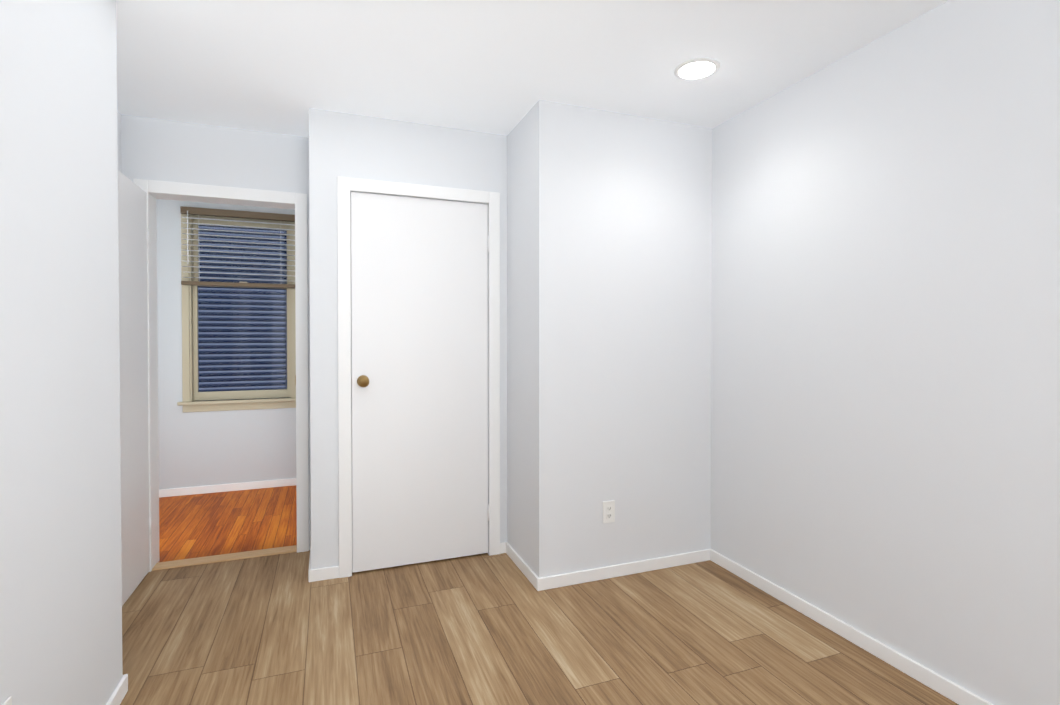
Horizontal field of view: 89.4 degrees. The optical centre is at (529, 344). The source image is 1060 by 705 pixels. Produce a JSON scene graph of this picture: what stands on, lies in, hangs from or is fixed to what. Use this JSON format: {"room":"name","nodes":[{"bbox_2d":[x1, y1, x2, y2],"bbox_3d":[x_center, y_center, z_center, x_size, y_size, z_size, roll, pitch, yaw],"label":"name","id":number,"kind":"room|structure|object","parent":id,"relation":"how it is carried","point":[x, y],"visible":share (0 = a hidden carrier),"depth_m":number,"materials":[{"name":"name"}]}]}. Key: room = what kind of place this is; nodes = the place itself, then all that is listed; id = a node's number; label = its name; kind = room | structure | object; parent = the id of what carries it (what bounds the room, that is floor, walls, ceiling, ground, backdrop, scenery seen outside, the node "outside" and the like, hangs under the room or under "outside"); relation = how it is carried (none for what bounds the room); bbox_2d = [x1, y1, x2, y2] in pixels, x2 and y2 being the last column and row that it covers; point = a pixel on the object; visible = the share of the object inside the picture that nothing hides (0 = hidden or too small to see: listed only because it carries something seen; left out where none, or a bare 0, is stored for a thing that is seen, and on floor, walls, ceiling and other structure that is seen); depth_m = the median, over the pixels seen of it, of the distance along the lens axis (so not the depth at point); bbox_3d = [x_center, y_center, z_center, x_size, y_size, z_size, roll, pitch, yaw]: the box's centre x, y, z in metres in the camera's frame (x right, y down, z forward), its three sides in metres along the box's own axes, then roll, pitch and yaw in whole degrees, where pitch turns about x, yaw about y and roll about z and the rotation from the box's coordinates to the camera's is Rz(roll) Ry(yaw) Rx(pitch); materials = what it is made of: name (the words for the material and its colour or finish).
{"room":"empty bedroom","nodes":[
{"label":"empty bedroom","id":0,"kind":"room"},
{"bbox_2d":[0,0,122,704],"bbox_3d":[-0.890,0.044,-0.218,0.450,2.440,4.320,0,1,-21],"label":"wall","id":1,"kind":"structure","parent":0,"point":[60,566],"depth_m":1.46,"materials":[{"name":"paint"}]},
{"bbox_2d":[2,696,11,704],"bbox_3d":[-1.174,0.862,1.192,0.008,0.115,0.070,0,1,-21],"label":"electrical outlet","id":2,"kind":"object","parent":1,"relation":"attached to","point":[8,701],"visible":1,"depth_m":1.21,"materials":[{"name":"white plastic"}]},
{"bbox_2d":[106,674,127,704],"bbox_3d":[-0.678,1.232,-0.115,0.016,0.062,4.333,0,1,-21],"label":"baseboard","id":3,"kind":"structure","parent":1,"relation":"attached to","point":[119,693],"depth_m":1.84,"materials":[{"name":"paint"}]},
{"bbox_2d":[117,111,121,172],"bbox_3d":[-2.012,0.013,2.282,0.120,2.440,1.150,0,1,-21],"label":"wall","id":4,"kind":"structure","parent":0,"point":[119,141],"depth_m":2.80,"materials":[{"name":"paint"}]},
{"bbox_2d":[121,115,310,549],"bbox_3d":[-2.162,0.005,2.904,1.820,2.440,0.120,0,1,-21],"label":"wall","id":5,"kind":"structure","parent":0,"point":[169,151],"depth_m":2.99,"materials":[{"name":"paint"}]},
{"bbox_2d":[118,170,151,605],"bbox_3d":[-1.897,0.208,2.526,0.105,2.025,0.752,0,1,-21],"label":"hall door","id":6,"kind":"structure","parent":5,"relation":"in","point":[133,243],"depth_m":2.65,"materials":[{"name":"paint"}]},
{"bbox_2d":[133,179,308,571],"bbox_3d":[-1.732,0.171,3.071,0.850,2.105,0.156,0,1,-21],"label":"door frame","id":7,"kind":"structure","parent":5,"relation":"attached to","point":[299,200],"depth_m":3.04,"materials":[{"name":"paint"}]},
{"bbox_2d":[156,199,295,489],"bbox_3d":[-1.671,-0.018,4.773,4.060,2.440,0.150,0,1,-21],"label":"wall","id":8,"kind":"structure","parent":0,"point":[206,448],"depth_m":4.31,"materials":[{"name":"paint"}]},
{"bbox_2d":[159,478,295,497],"bbox_3d":[-2.661,1.177,4.325,1.640,0.062,0.016,0,1,-21],"label":"baseboard","id":9,"kind":"structure","parent":8,"relation":"attached to","point":[223,487],"depth_m":4.37,"materials":[{"name":"paint"}]},
{"bbox_2d":[177,214,295,411],"bbox_3d":[-2.397,-0.276,4.471,0.910,1.635,0.195,0,1,-21],"label":"window","id":10,"kind":"structure","parent":8,"relation":"in","point":[191,393],"depth_m":4.42,"materials":[{"name":"paint"}]},
{"bbox_2d":[180,206,294,287],"bbox_3d":[-2.361,-0.780,4.370,0.834,0.614,0.062,0,1,-21],"label":"window blind","id":11,"kind":"object","parent":10,"relation":"attached to","point":[235,214],"visible":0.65,"depth_m":4.35,"materials":[{"name":"white plastic"}]},
{"bbox_2d":[309,108,506,568],"bbox_3d":[-0.655,0.004,3.003,1.069,2.440,0.120,0,1,-21],"label":"wall","id":12,"kind":"structure","parent":0,"point":[341,144],"depth_m":2.81,"materials":[{"name":"paint"}]},
{"bbox_2d":[308,546,317,581],"bbox_3d":[-1.213,1.194,2.962,0.013,0.062,0.437,0,1,-21],"label":"baseboard","id":13,"kind":"structure","parent":12,"relation":"attached to","point":[311,571],"depth_m":2.76,"materials":[{"name":"paint"}]},
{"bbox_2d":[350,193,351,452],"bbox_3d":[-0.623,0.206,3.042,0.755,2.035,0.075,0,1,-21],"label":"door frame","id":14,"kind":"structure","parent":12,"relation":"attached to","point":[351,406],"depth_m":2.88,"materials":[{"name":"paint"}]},
{"bbox_2d":[337,177,499,577],"bbox_3d":[-0.591,0.175,2.957,0.885,2.100,0.016,0,1,-21],"label":"trim","id":15,"kind":"structure","parent":12,"relation":"attached to","point":[346,186],"depth_m":2.84,"materials":[{"name":"paint"}]},
{"bbox_2d":[351,192,488,572],"bbox_3d":[-0.585,0.204,2.954,0.757,2.022,0.105,0,1,-21],"label":"closet door","id":16,"kind":"structure","parent":12,"relation":"in","point":[419,335],"depth_m":2.96,"materials":[{"name":"paint"}]},
{"bbox_2d":[116,0,948,136],"bbox_3d":[-0.115,-1.247,0.642,4.060,0.120,5.650,0,1,-21],"label":"ceiling","id":17,"kind":"structure","parent":0,"point":[501,67],"depth_m":2.23,"materials":[{"name":"paint"}]},
{"bbox_2d":[674,57,719,80],"bbox_3d":[0.731,-1.203,2.347,0.196,0.008,0.196,0,1,-21],"label":"recessed light","id":18,"kind":"object","parent":17,"relation":"in","point":[696,69],"visible":1,"depth_m":2.33,"materials":[{"name":"paint"}]},
{"bbox_2d":[120,485,958,704],"bbox_3d":[-0.407,1.294,1.445,4.060,0.100,7.300,0,1,-21],"label":"floor","id":19,"kind":"structure","parent":0,"point":[476,629],"depth_m":2.26,"materials":[{"name":"brown wood"}]},
{"bbox_2d":[152,545,296,570],"bbox_3d":[-1.724,1.218,3.063,0.720,0.011,0.090,0,1,-21],"label":"threshold","id":20,"kind":"object","parent":19,"relation":"on","point":[219,558],"depth_m":3.04,"materials":[{"name":"brown wood"}]},
{"bbox_2d":[507,100,711,577],"bbox_3d":[0.405,0.000,3.368,1.171,2.440,1.067,0,1,-21],"label":"wall","id":21,"kind":"structure","parent":0,"point":[609,271],"depth_m":2.83,"materials":[{"name":"paint"}]},
{"bbox_2d":[500,542,534,585],"bbox_3d":[-0.055,1.195,2.914,0.019,0.062,0.500,0,1,-21],"label":"baseboard","id":22,"kind":"structure","parent":21,"relation":"attached to","point":[505,547],"depth_m":2.94,"materials":[{"name":"paint"}]},
{"bbox_2d":[603,500,614,523],"bbox_3d":[0.414,0.879,2.808,0.070,0.115,0.008,0,1,-21],"label":"electrical outlet","id":23,"kind":"object","parent":21,"relation":"attached to","point":[608,511],"visible":1,"depth_m":2.81,"materials":[{"name":"white plastic"}]},
{"bbox_2d":[534,549,709,590],"bbox_3d":[0.523,1.195,2.852,1.044,0.062,0.016,0,1,-21],"label":"baseboard","id":24,"kind":"structure","parent":21,"relation":"attached to","point":[578,577],"depth_m":2.82,"materials":[{"name":"paint"}]},
{"bbox_2d":[711,0,1059,704],"bbox_3d":[1.906,0.030,0.884,0.120,2.440,4.643,0,1,-21],"label":"wall","id":25,"kind":"structure","parent":0,"point":[885,400],"depth_m":2.00,"materials":[{"name":"paint"}]},
{"bbox_2d":[710,549,993,704],"bbox_3d":[1.821,1.219,0.930,0.016,0.062,4.523,0,1,-21],"label":"baseboard","id":26,"kind":"structure","parent":25,"relation":"attached to","point":[945,687],"depth_m":2.18,"materials":[{"name":"paint"}]},
{"label":"outside","id":27,"kind":"structure","parent":0,"visible":0},
{"bbox_2d":[198,225,286,391],"bbox_3d":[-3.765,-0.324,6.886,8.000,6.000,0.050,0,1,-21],"label":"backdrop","id":28,"kind":"structure","parent":27,"point":[229,320],"depth_m":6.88,"materials":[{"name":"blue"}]}
]}

